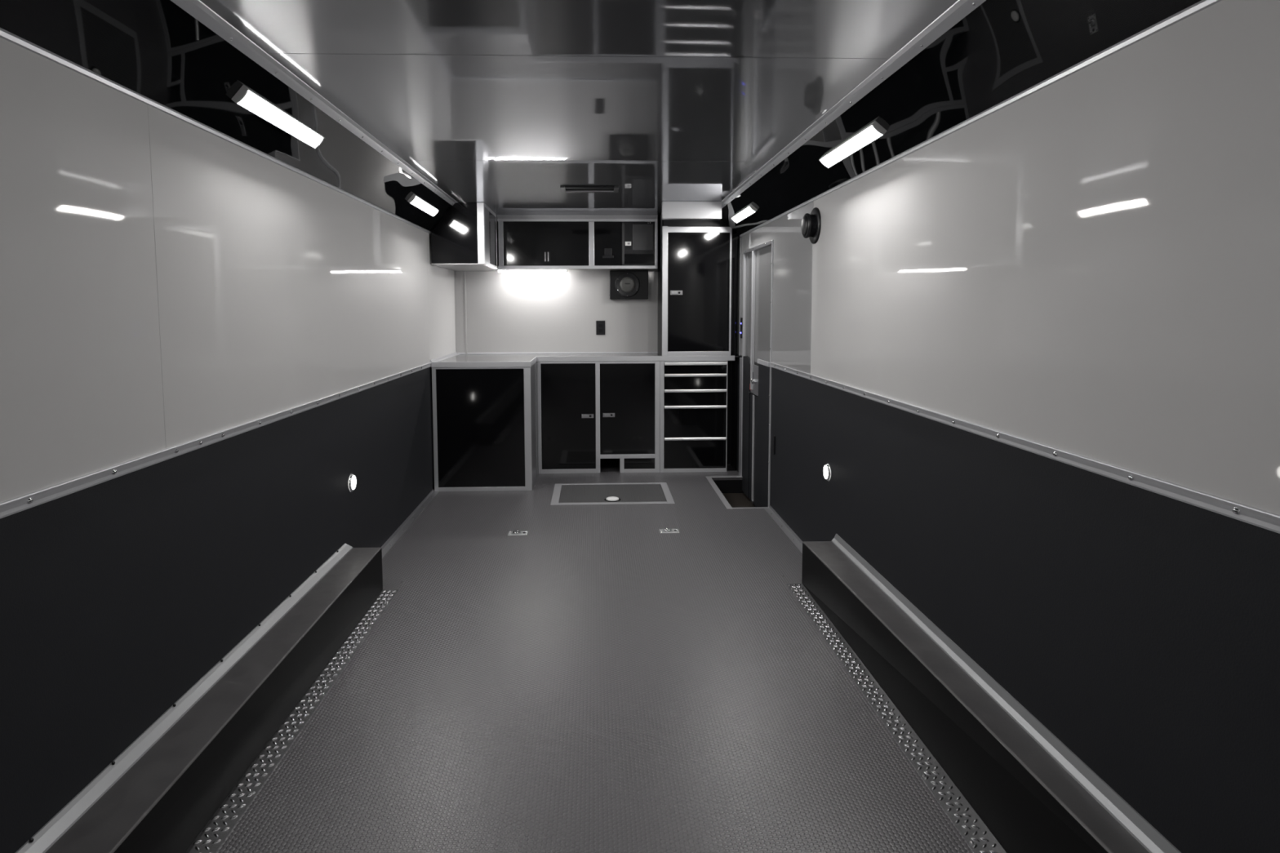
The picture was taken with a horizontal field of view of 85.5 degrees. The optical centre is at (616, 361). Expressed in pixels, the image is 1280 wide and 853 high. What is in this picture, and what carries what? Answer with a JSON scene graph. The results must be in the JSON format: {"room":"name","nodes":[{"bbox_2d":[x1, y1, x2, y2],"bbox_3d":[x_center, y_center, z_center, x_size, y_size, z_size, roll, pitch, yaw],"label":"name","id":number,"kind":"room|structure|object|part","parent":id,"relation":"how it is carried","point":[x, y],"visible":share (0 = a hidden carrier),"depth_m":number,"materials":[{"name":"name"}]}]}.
{"room":"cargo space","nodes":[
{"label":"cargo space","id":0,"kind":"room"},
{"bbox_2d":[0,37,456,852],"bbox_3d":[-1.252,0.255,1.847,0.050,1.878,8.125,0,4,-2],"label":"wall","id":1,"kind":"structure","parent":0,"point":[280,289],"depth_m":1.87,"materials":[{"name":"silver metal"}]},
{"bbox_2d":[147,105,167,448],"bbox_3d":[-1.229,-0.219,1.852,0.001,0.913,0.004,0,4,-2],"label":"trim","id":2,"kind":"structure","parent":1,"relation":"attached to","point":[148,105],"depth_m":1.85,"materials":[{"name":"silver metal"}]},
{"bbox_2d":[15,543,352,852],"bbox_3d":[-1.161,1.059,0.539,0.038,0.026,5.390,0,4,-2],"label":"trim","id":3,"kind":"structure","parent":1,"relation":"attached to","point":[58,825],"depth_m":1.81,"materials":[{"name":"grey metal"}]},
{"bbox_2d":[0,362,431,518],"bbox_3d":[-1.206,0.292,1.357,0.014,0.030,7.140,0,4,-2],"label":"trim","id":4,"kind":"structure","parent":1,"relation":"attached to","point":[7,508],"depth_m":1.84,"materials":[{"name":"silver metal"}]},
{"bbox_2d":[0,27,431,234],"bbox_3d":[-1.224,-0.676,1.742,0.009,0.016,8.055,0,4,-2],"label":"trim","id":5,"kind":"structure","parent":1,"relation":"attached to","point":[4,34],"depth_m":1.85,"materials":[{"name":"silver metal"}]},
{"bbox_2d":[0,0,452,231],"bbox_3d":[-1.142,-0.788,1.747,0.192,0.217,8.075,0,4,-2],"label":"trim","id":6,"kind":"structure","parent":1,"relation":"attached to","point":[156,50],"depth_m":1.90,"materials":[{"name":"black"}]},
{"bbox_2d":[231,84,324,149],"bbox_3d":[-1.146,-0.829,2.383,0.053,0.056,0.595,0,4,-2],"label":"light","id":7,"kind":"object","parent":1,"relation":"attached to","point":[245,97],"visible":1,"depth_m":2.32,"materials":[{"name":"white plastic"}]},
{"bbox_2d":[170,0,457,205],"bbox_3d":[-1.043,-0.876,1.733,0.042,0.024,8.055,0,4,-2],"label":"trim","id":8,"kind":"structure","parent":1,"relation":"attached to","point":[197,9],"depth_m":2.23,"materials":[{"name":"silver metal"}]},
{"bbox_2d":[348,473,356,491],"bbox_3d":[-1.266,0.581,3.324,0.013,0.084,0.084,0,4,-2],"label":"light","id":9,"kind":"object","parent":1,"relation":"attached to","point":[352,482],"visible":1,"depth_m":3.31,"materials":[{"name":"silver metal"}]},
{"bbox_2d":[381,488,439,558],"bbox_3d":[-1.274,0.995,4.115,0.043,0.020,1.754,0,4,-2],"label":"baseboard","id":10,"kind":"structure","parent":1,"relation":"attached to","point":[386,547],"depth_m":4.22,"materials":[{"name":"silver metal"}]},
{"bbox_2d":[407,193,438,216],"bbox_3d":[-1.210,-0.979,4.351,0.053,0.056,0.595,0,4,-2],"label":"light","id":11,"kind":"object","parent":1,"relation":"attached to","point":[415,200],"visible":1,"depth_m":4.31,"materials":[{"name":"white plastic"}]},
{"bbox_2d":[411,196,436,214],"bbox_3d":[-1.211,-0.979,4.351,0.032,0.036,0.581,0,4,-2],"label":"diffuser","id":12,"kind":"object","parent":11,"relation":"attached to","point":[417,202],"depth_m":4.33,"materials":[{"name":"white plastic"}]},
{"bbox_2d":[426,257,430,362],"bbox_3d":[-1.328,-0.448,4.872,0.001,0.913,0.004,0,4,-2],"label":"trim","id":13,"kind":"structure","parent":1,"relation":"attached to","point":[427,258],"depth_m":4.87,"materials":[{"name":"silver metal"}]},
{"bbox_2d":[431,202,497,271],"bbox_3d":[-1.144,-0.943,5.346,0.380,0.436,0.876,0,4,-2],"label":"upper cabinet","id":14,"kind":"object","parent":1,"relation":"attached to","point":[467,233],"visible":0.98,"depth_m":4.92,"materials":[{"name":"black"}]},
{"bbox_3d":[-1.155,-0.915,4.917,0.330,0.426,0.012,0,4,-2],"label":"panel","id":15,"kind":"part","parent":14,"relation":"part of","materials":[{"name":"black laminate"}]},
{"bbox_3d":[-1.150,-0.729,5.363,0.366,0.007,0.872,0,4,-2],"label":"panel","id":16,"kind":"part","parent":14,"relation":"part of","materials":[{"name":"silver metal"}]},
{"bbox_3d":[-0.966,-0.915,4.941,0.048,0.432,0.053,0,4,-2],"label":"corner post","id":17,"kind":"part","parent":14,"relation":"part of","materials":[{"name":"silver metal"}]},
{"bbox_3d":[-0.953,-0.923,5.073,0.010,0.386,0.210,0,4,-2],"label":"panel","id":18,"kind":"part","parent":14,"relation":"part of","materials":[{"name":"silver metal"}]},
{"bbox_3d":[-0.958,-1.141,5.234,0.014,0.024,0.564,0,4,-2],"label":"rail","id":19,"kind":"part","parent":14,"relation":"part of","materials":[{"name":"silver metal"}]},
{"bbox_3d":[-0.957,-0.732,5.265,0.014,0.021,0.564,0,4,-2],"label":"rail","id":20,"kind":"part","parent":14,"relation":"part of","materials":[{"name":"silver metal"}]},
{"bbox_3d":[-0.962,-0.944,5.354,0.010,0.386,0.354,0,4,-2],"label":"door","id":21,"kind":"part","parent":14,"relation":"part of","materials":[{"name":"black"}]},
{"bbox_3d":[-0.967,-0.961,5.545,0.010,0.432,0.029,0,4,-2],"label":"post","id":22,"kind":"part","parent":14,"relation":"part of","materials":[{"name":"silver metal"}]},
{"bbox_2d":[200,0,957,218],"bbox_3d":[-0.072,-0.911,1.797,2.418,0.030,8.125,0,4,-2],"label":"ceiling","id":23,"kind":"structure","parent":0,"point":[420,108],"depth_m":2.29,"materials":[{"name":"grey"}]},
{"bbox_2d":[269,53,886,61],"bbox_3d":[-0.102,-0.917,2.084,1.850,0.001,0.020,0,4,-2],"label":"trim","id":24,"kind":"structure","parent":23,"relation":"attached to","point":[272,54],"depth_m":2.08,"materials":[{"name":"grey metal"}]},
{"bbox_2d":[406,160,766,162],"bbox_3d":[-0.150,-1.029,3.559,1.850,0.001,0.020,0,4,-2],"label":"trim","id":25,"kind":"structure","parent":23,"relation":"attached to","point":[406,161],"depth_m":3.57,"materials":[{"name":"grey metal"}]},
{"bbox_2d":[560,186,618,193],"bbox_3d":[-0.169,-1.083,4.352,0.363,0.014,0.190,0,4,-2],"label":"recessed light","id":26,"kind":"object","parent":23,"relation":"in","point":[606,189],"visible":1,"depth_m":4.34,"materials":[{"name":"grey metal"}]},
{"bbox_3d":[-0.337,-1.083,4.347,0.028,0.012,0.190,0,4,-2],"label":"plate","id":27,"kind":"part","parent":26,"relation":"part of","materials":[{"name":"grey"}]},
{"bbox_3d":[-0.002,-1.084,4.358,0.028,0.012,0.190,0,4,-2],"label":"plate","id":28,"kind":"part","parent":26,"relation":"part of","materials":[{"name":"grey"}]},
{"bbox_2d":[662,201,721,219],"bbox_3d":[0.532,-1.074,4.913,0.419,0.120,0.060,0,4,-2],"label":"header beam","id":29,"kind":"structure","parent":23,"relation":"attached to","point":[670,210],"depth_m":4.88,"materials":[{"name":"silver metal"}]},
{"bbox_2d":[453,218,718,437],"bbox_3d":[-0.200,-0.171,5.901,2.418,2.107,0.050,0,4,-2],"label":"wall","id":30,"kind":"structure","parent":0,"point":[507,312],"depth_m":5.85,"materials":[{"name":"glossy white painted aluminium panel"}]},
{"bbox_2d":[454,271,467,353],"bbox_3d":[-1.309,-0.413,5.814,0.095,0.690,0.014,0,4,-2],"label":"trim","id":31,"kind":"structure","parent":30,"relation":"attached to","point":[460,304],"depth_m":5.81,"materials":[{"name":"silver metal"}]},
{"bbox_2d":[497,214,657,270],"bbox_3d":[-0.318,-0.975,5.690,1.290,0.430,0.237,0,4,-2],"label":"upper cabinet","id":32,"kind":"object","parent":30,"relation":"attached to","point":[526,242],"depth_m":5.58,"materials":[{"name":"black metal"}]},
{"bbox_2d":[497,269,567,272],"bbox_3d":[-0.685,-0.739,5.632,0.565,0.026,0.057,0,4,-2],"label":"light","id":33,"kind":"object","parent":32,"relation":"attached to","point":[498,270],"visible":1,"depth_m":5.61,"materials":[{"name":"white plastic"}]},
{"bbox_3d":[-0.569,-0.952,5.585,0.686,0.352,0.015,0,4,-2],"label":"door","id":34,"kind":"part","parent":32,"relation":"part of","materials":[{"name":"black"}]},
{"bbox_3d":[-0.070,-0.955,5.601,0.222,0.352,0.012,0,4,-2],"label":"bay panel","id":35,"kind":"part","parent":32,"relation":"part of","materials":[{"name":"black"}]},
{"bbox_3d":[0.175,-0.956,5.608,0.267,0.350,0.020,0,4,-2],"label":"breaker panel","id":36,"kind":"part","parent":32,"relation":"part of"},
{"bbox_2d":[595,320,604,334],"bbox_3d":[-0.136,-0.287,5.864,0.076,0.120,0.008,0,4,-2],"label":"wall outlet","id":37,"kind":"object","parent":30,"relation":"attached to","point":[600,325],"visible":1,"depth_m":5.86,"materials":[{"name":"black plastic"}]},
{"bbox_2d":[608,270,648,299],"bbox_3d":[0.102,-0.644,5.803,0.335,0.240,0.092,0,4,-2],"label":"wall speaker","id":38,"kind":"object","parent":30,"relation":"attached to","point":[624,284],"visible":1,"depth_m":5.77,"materials":[{"name":"black plastic"}]},
{"bbox_2d":[216,465,973,852],"bbox_3d":[-0.050,1.176,1.944,2.348,0.020,8.100,0,4,-2],"label":"floor","id":39,"kind":"structure","parent":0,"point":[594,679],"depth_m":2.28,"materials":[{"name":"grey rubber"}]},
{"bbox_2d":[44,547,382,852],"bbox_3d":[-1.091,1.173,0.553,0.175,0.203,5.386,0,4,-2],"label":"wheel well","id":40,"kind":"object","parent":39,"relation":"on","point":[163,802],"visible":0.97,"depth_m":1.90,"materials":[{"name":"grey"}]},
{"bbox_2d":[184,581,403,852],"bbox_3d":[-0.973,1.267,0.611,0.075,0.006,5.468,0,4,-2],"label":"plate","id":41,"kind":"object","parent":39,"relation":"on","point":[218,828],"visible":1,"depth_m":2.09,"materials":[{"name":"silver metal"}]},
{"bbox_2d":[431,361,537,491],"bbox_3d":[-0.978,0.455,5.410,0.704,0.897,0.890,0,4,-2],"label":"base cabinet","id":42,"kind":"object","parent":39,"relation":"on","point":[485,425],"visible":0.93,"depth_m":4.97,"materials":[{"name":"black metal"}]},
{"bbox_3d":[-0.628,0.467,5.246,0.005,0.897,0.478,0,4,-2],"label":"panel","id":43,"kind":"part","parent":42,"relation":"part of","materials":[{"name":"silver metal"}]},
{"bbox_3d":[-0.631,0.452,5.441,0.008,0.897,0.089,0,4,-2],"label":"corner post","id":44,"kind":"part","parent":42,"relation":"part of","materials":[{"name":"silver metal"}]},
{"bbox_2d":[430,351,738,367],"bbox_3d":[-0.185,-0.026,5.418,2.314,0.054,0.933,0,4,-2],"label":"countertop","id":45,"kind":"structure","parent":42,"relation":"on","point":[455,359],"depth_m":5.47,"materials":[{"name":"grey laminate"}]},
{"bbox_2d":[657,213,738,355],"bbox_3d":[0.652,-0.622,5.646,0.600,1.133,0.419,0,4,-2],"label":"upper cabinet","id":46,"kind":"object","parent":45,"relation":"on","point":[698,266],"visible":0.95,"depth_m":5.46,"materials":[{"name":"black metal"}]},
{"bbox_3d":[0.357,-0.622,5.657,0.009,1.133,0.378,0,4,-2],"label":"panel","id":47,"kind":"part","parent":46,"relation":"part of","materials":[{"name":"black"}]},
{"bbox_3d":[0.618,-1.118,5.429,0.502,0.110,0.018,0,4,-2],"label":"panel","id":48,"kind":"part","parent":46,"relation":"part of","materials":[{"name":"black"}]},
{"bbox_3d":[0.646,-0.547,5.462,0.488,0.932,0.017,0,4,-2],"label":"door","id":49,"kind":"part","parent":46,"relation":"part of","materials":[{"name":"black"}]},
{"bbox_3d":[0.932,-0.526,5.478,0.054,0.967,0.010,0,4,-2],"label":"filler panel","id":50,"kind":"part","parent":46,"relation":"part of","materials":[{"name":"black"}]},
{"bbox_2d":[507,530,528,535],"bbox_3d":[-0.578,1.001,4.051,0.112,0.013,0.068,0,4,-2],"label":"anchor","id":51,"kind":"object","parent":39,"relation":"on","point":[515,532],"visible":1,"depth_m":4.04,"materials":[{"name":"silver metal"}]},
{"bbox_2d":[537,360,659,473],"bbox_3d":[-0.147,0.431,5.697,0.971,0.897,0.409,0,4,-2],"label":"base cabinet","id":52,"kind":"object","parent":39,"relation":"on","point":[592,415],"visible":1,"depth_m":5.50,"materials":[{"name":"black metal"}]},
{"bbox_3d":[-0.383,0.436,5.505,0.430,0.845,0.017,0,4,-2],"label":"door","id":53,"kind":"part","parent":52,"relation":"part of","materials":[{"name":"black"}]},
{"bbox_3d":[0.086,0.377,5.516,0.437,0.727,0.017,0,4,-2],"label":"door","id":54,"kind":"part","parent":52,"relation":"part of","materials":[{"name":"black"}]},
{"bbox_3d":[0.182,0.816,5.553,0.246,0.086,0.016,0,4,-2],"label":"toe panel","id":55,"kind":"part","parent":52,"relation":"part of","materials":[{"name":"black metal"}]},
{"bbox_2d":[550,482,675,505],"bbox_3d":[-0.035,0.932,4.923,0.837,0.015,0.562,0,4,-2],"label":"floor hatch","id":56,"kind":"object","parent":39,"relation":"on","point":[635,493],"visible":1,"depth_m":4.89,"materials":[{"name":"silver metal"}]},
{"bbox_2d":[659,528,679,533],"bbox_3d":[0.310,0.996,4.084,0.112,0.013,0.068,0,4,-2],"label":"anchor","id":57,"kind":"object","parent":39,"relation":"on","point":[666,530],"visible":1,"depth_m":4.08,"materials":[{"name":"silver metal"}]},
{"bbox_2d":[659,360,737,472],"bbox_3d":[0.653,0.427,5.723,0.628,0.897,0.429,0,4,-2],"label":"base cabinet","id":58,"kind":"object","parent":39,"relation":"on","point":[700,436],"visible":0.98,"depth_m":5.53,"materials":[{"name":"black metal"}]},
{"bbox_3d":[0.628,0.731,5.560,0.496,0.250,0.018,0,4,-2],"label":"drawer","id":59,"kind":"part","parent":58,"relation":"part of","materials":[{"name":"black laminate"}]},
{"bbox_3d":[0.627,0.476,5.540,0.496,0.254,0.018,0,4,-2],"label":"drawer","id":60,"kind":"part","parent":58,"relation":"part of","materials":[{"name":"black"}]},
{"bbox_3d":[0.628,0.618,5.532,0.496,0.021,0.020,0,4,-2],"label":"handle","id":61,"kind":"part","parent":58,"relation":"part of","materials":[{"name":"white metal"}]},
{"bbox_3d":[0.628,0.361,5.512,0.496,0.021,0.020,0,4,-2],"label":"handle","id":62,"kind":"part","parent":58,"relation":"part of","materials":[{"name":"white metal"}]},
{"bbox_3d":[0.627,0.283,5.526,0.496,0.127,0.018,0,4,-2],"label":"drawer","id":63,"kind":"part","parent":58,"relation":"part of","materials":[{"name":"black"}]},
{"bbox_3d":[0.627,0.232,5.503,0.496,0.021,0.020,0,4,-2],"label":"handle","id":64,"kind":"part","parent":58,"relation":"part of","materials":[{"name":"white metal"}]},
{"bbox_3d":[0.626,0.156,5.516,0.496,0.122,0.018,0,4,-2],"label":"drawer","id":65,"kind":"part","parent":58,"relation":"part of","materials":[{"name":"black"}]},
{"bbox_3d":[0.626,0.049,5.508,0.496,0.088,0.018,0,4,-2],"label":"drawer","id":66,"kind":"part","parent":58,"relation":"part of","materials":[{"name":"black"}]},
{"bbox_3d":[0.627,0.107,5.493,0.496,0.021,0.020,0,4,-2],"label":"handle","id":67,"kind":"part","parent":58,"relation":"part of","materials":[{"name":"white metal"}]},
{"bbox_3d":[0.627,0.017,5.486,0.496,0.021,0.020,0,4,-2],"label":"handle","id":68,"kind":"part","parent":58,"relation":"part of","materials":[{"name":"white metal"}]},
{"bbox_3d":[0.881,0.424,5.755,0.006,0.897,0.381,0,4,-2],"label":"panel","id":69,"kind":"part","parent":58,"relation":"part of","materials":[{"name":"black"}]},
{"bbox_3d":[0.931,0.438,5.576,0.082,0.896,0.010,0,4,-2],"label":"filler panel","id":70,"kind":"part","parent":58,"relation":"part of","materials":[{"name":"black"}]},
{"bbox_2d":[782,575,1006,852],"bbox_3d":[0.932,1.257,0.672,0.077,0.006,5.468,0,4,-2],"label":"plate","id":71,"kind":"object","parent":39,"relation":"on","point":[976,834],"visible":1,"depth_m":2.10,"materials":[{"name":"silver metal"}]},
{"bbox_2d":[801,541,1149,852],"bbox_3d":[1.054,1.161,0.623,0.163,0.203,5.386,0,4,-2],"label":"wheel well","id":72,"kind":"object","parent":39,"relation":"on","point":[1025,798],"visible":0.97,"depth_m":1.94,"materials":[{"name":"grey metal"}]},
{"bbox_2d":[734,0,1279,852],"bbox_3d":[1.115,0.292,1.927,0.050,2.019,8.125,0,4,-2],"label":"wall","id":73,"kind":"structure","parent":0,"point":[1088,265],"depth_m":1.62,"materials":[{"name":"silver metal"}]},
{"bbox_2d":[713,480,743,493],"bbox_3d":[0.877,1.006,4.977,0.297,0.104,0.854,0,4,-2],"label":"step","id":74,"kind":"structure","parent":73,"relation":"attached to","point":[724,486],"depth_m":5.39,"materials":[{"name":"black"}]},
{"bbox_2d":[706,475,768,509],"bbox_3d":[0.851,0.930,4.980,0.285,0.004,0.890,0,4,-2],"label":"trim","id":75,"kind":"structure","parent":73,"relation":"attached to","point":[710,480],"depth_m":4.93,"materials":[{"name":"silver metal"}]},
{"bbox_2d":[722,493,755,507],"bbox_3d":[0.878,1.065,4.981,0.295,0.015,0.850,0,4,-2],"label":"step","id":76,"kind":"structure","parent":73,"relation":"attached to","point":[735,500],"depth_m":5.20,"materials":[{"name":"grey"}]},
{"bbox_2d":[738,357,742,475],"bbox_3d":[0.968,0.431,5.407,0.022,0.926,0.012,0,4,-2],"label":"trim","id":77,"kind":"structure","parent":73,"relation":"attached to","point":[740,358],"depth_m":5.40,"materials":[{"name":"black metal"}]},
{"bbox_2d":[738,237,742,355],"bbox_3d":[0.968,-0.505,5.419,0.012,0.920,0.015,0,4,-2],"label":"trim","id":78,"kind":"structure","parent":73,"relation":"attached to","point":[740,238],"depth_m":5.41,"materials":[{"name":"grey metal"}]},
{"bbox_2d":[740,317,742,337],"bbox_3d":[0.971,-0.263,5.397,0.010,0.160,0.050,0,4,-2],"label":"panel","id":79,"kind":"object","parent":73,"relation":"attached to","point":[741,318],"visible":1,"depth_m":5.38,"materials":[{"name":"black"}]},
{"bbox_2d":[730,204,757,223],"bbox_3d":[0.876,-1.019,4.782,0.057,0.052,0.595,0,4,-2],"label":"light","id":80,"kind":"object","parent":73,"relation":"attached to","point":[749,210],"visible":1,"depth_m":4.74,"materials":[{"name":"white plastic"}]},
{"bbox_2d":[733,206,753,222],"bbox_3d":[0.877,-1.020,4.782,0.037,0.031,0.581,0,4,-2],"label":"diffuser","id":81,"kind":"object","parent":80,"relation":"attached to","point":[748,211],"depth_m":4.77,"materials":[{"name":"white plastic"}]},
{"bbox_2d":[741,240,773,506],"bbox_3d":[1.003,0.120,4.937,0.084,1.875,0.871,0,4,-2],"label":"door","id":82,"kind":"structure","parent":73,"relation":"in","point":[757,260],"depth_m":4.92,"materials":[{"name":"silver metal"}]},
{"bbox_3d":[0.978,0.144,4.929,0.033,0.038,0.038,0,4,-2],"label":"knob","id":83,"kind":"part","parent":82,"relation":"part of","materials":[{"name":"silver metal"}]},
{"bbox_3d":[1.023,-0.396,4.897,0.040,0.810,0.845,0,4,-2],"label":"panel","id":84,"kind":"part","parent":82,"relation":"part of","materials":[{"name":"silver metal"}]},
{"bbox_3d":[0.993,0.007,4.675,0.013,0.030,0.318,0,4,-2],"label":"rail","id":85,"kind":"part","parent":82,"relation":"part of","materials":[{"name":"silver metal"}]},
{"bbox_2d":[773,435,775,454],"bbox_3d":[1.008,0.533,4.427,0.009,0.120,0.027,0,4,-2],"label":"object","id":86,"kind":"object","parent":73,"relation":"attached to","point":[774,436],"visible":1,"depth_m":4.42,"materials":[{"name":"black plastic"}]},
{"bbox_2d":[764,505,802,553],"bbox_3d":[1.008,1.002,3.930,0.043,0.020,1.236,0,4,-2],"label":"baseboard","id":87,"kind":"structure","parent":73,"relation":"attached to","point":[775,516],"depth_m":4.11,"materials":[{"name":"silver metal"}]},
{"bbox_2d":[800,207,821,244],"bbox_3d":[1.000,-0.705,3.591,0.063,0.186,0.186,0,4,-2],"label":"air vent","id":88,"kind":"object","parent":73,"relation":"in","point":[811,226],"visible":1,"depth_m":3.54,"materials":[{"name":"black plastic"}]},
{"bbox_2d":[810,213,813,359],"bbox_3d":[1.031,-0.388,3.648,0.001,0.904,0.004,0,4,-2],"label":"trim","id":89,"kind":"structure","parent":73,"relation":"attached to","point":[813,214],"depth_m":3.65,"materials":[{"name":"silver metal"}]},
{"bbox_2d":[823,463,830,480],"bbox_3d":[1.037,0.547,3.424,0.013,0.084,0.084,0,4,-2],"label":"light","id":90,"kind":"object","parent":73,"relation":"attached to","point":[826,468],"visible":1,"depth_m":3.40,"materials":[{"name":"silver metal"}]},
{"bbox_2d":[819,120,886,168],"bbox_3d":[0.941,-0.869,2.799,0.057,0.052,0.595,0,4,-2],"label":"light","id":91,"kind":"object","parent":73,"relation":"attached to","point":[873,131],"visible":1,"depth_m":2.74,"materials":[{"name":"white plastic"}]},
{"bbox_2d":[721,0,986,208],"bbox_3d":[0.860,-0.886,1.794,0.042,0.024,8.055,0,4,-2],"label":"trim","id":92,"kind":"structure","parent":73,"relation":"attached to","point":[960,9],"depth_m":2.25,"materials":[{"name":"silver metal"}]},
{"bbox_2d":[712,0,1201,236],"bbox_3d":[0.979,-0.810,1.814,0.233,0.197,8.075,0,4,-2],"label":"trim","id":93,"kind":"structure","parent":73,"relation":"attached to","point":[1002,49],"depth_m":1.96,"materials":[{"name":"black"}]},
{"bbox_2d":[739,0,1222,236],"bbox_3d":[1.091,-0.694,1.608,0.009,0.016,7.640,0,4,-2],"label":"trim","id":94,"kind":"structure","parent":73,"relation":"attached to","point":[1202,5],"depth_m":1.75,"materials":[{"name":"silver metal"}]},
{"bbox_2d":[831,533,1181,852],"bbox_3d":[1.123,1.042,0.613,0.026,0.036,5.390,0,4,-2],"label":"trim","id":95,"kind":"structure","parent":73,"relation":"attached to","point":[1136,825],"depth_m":1.80,"materials":[{"name":"grey metal"}]},
{"bbox_2d":[769,362,1279,533],"bbox_3d":[1.109,0.271,1.182,0.014,0.030,6.643,0,4,-2],"label":"trim","id":96,"kind":"structure","parent":73,"relation":"attached to","point":[1256,517],"depth_m":1.58,"materials":[{"name":"silver metal"}]}
]}

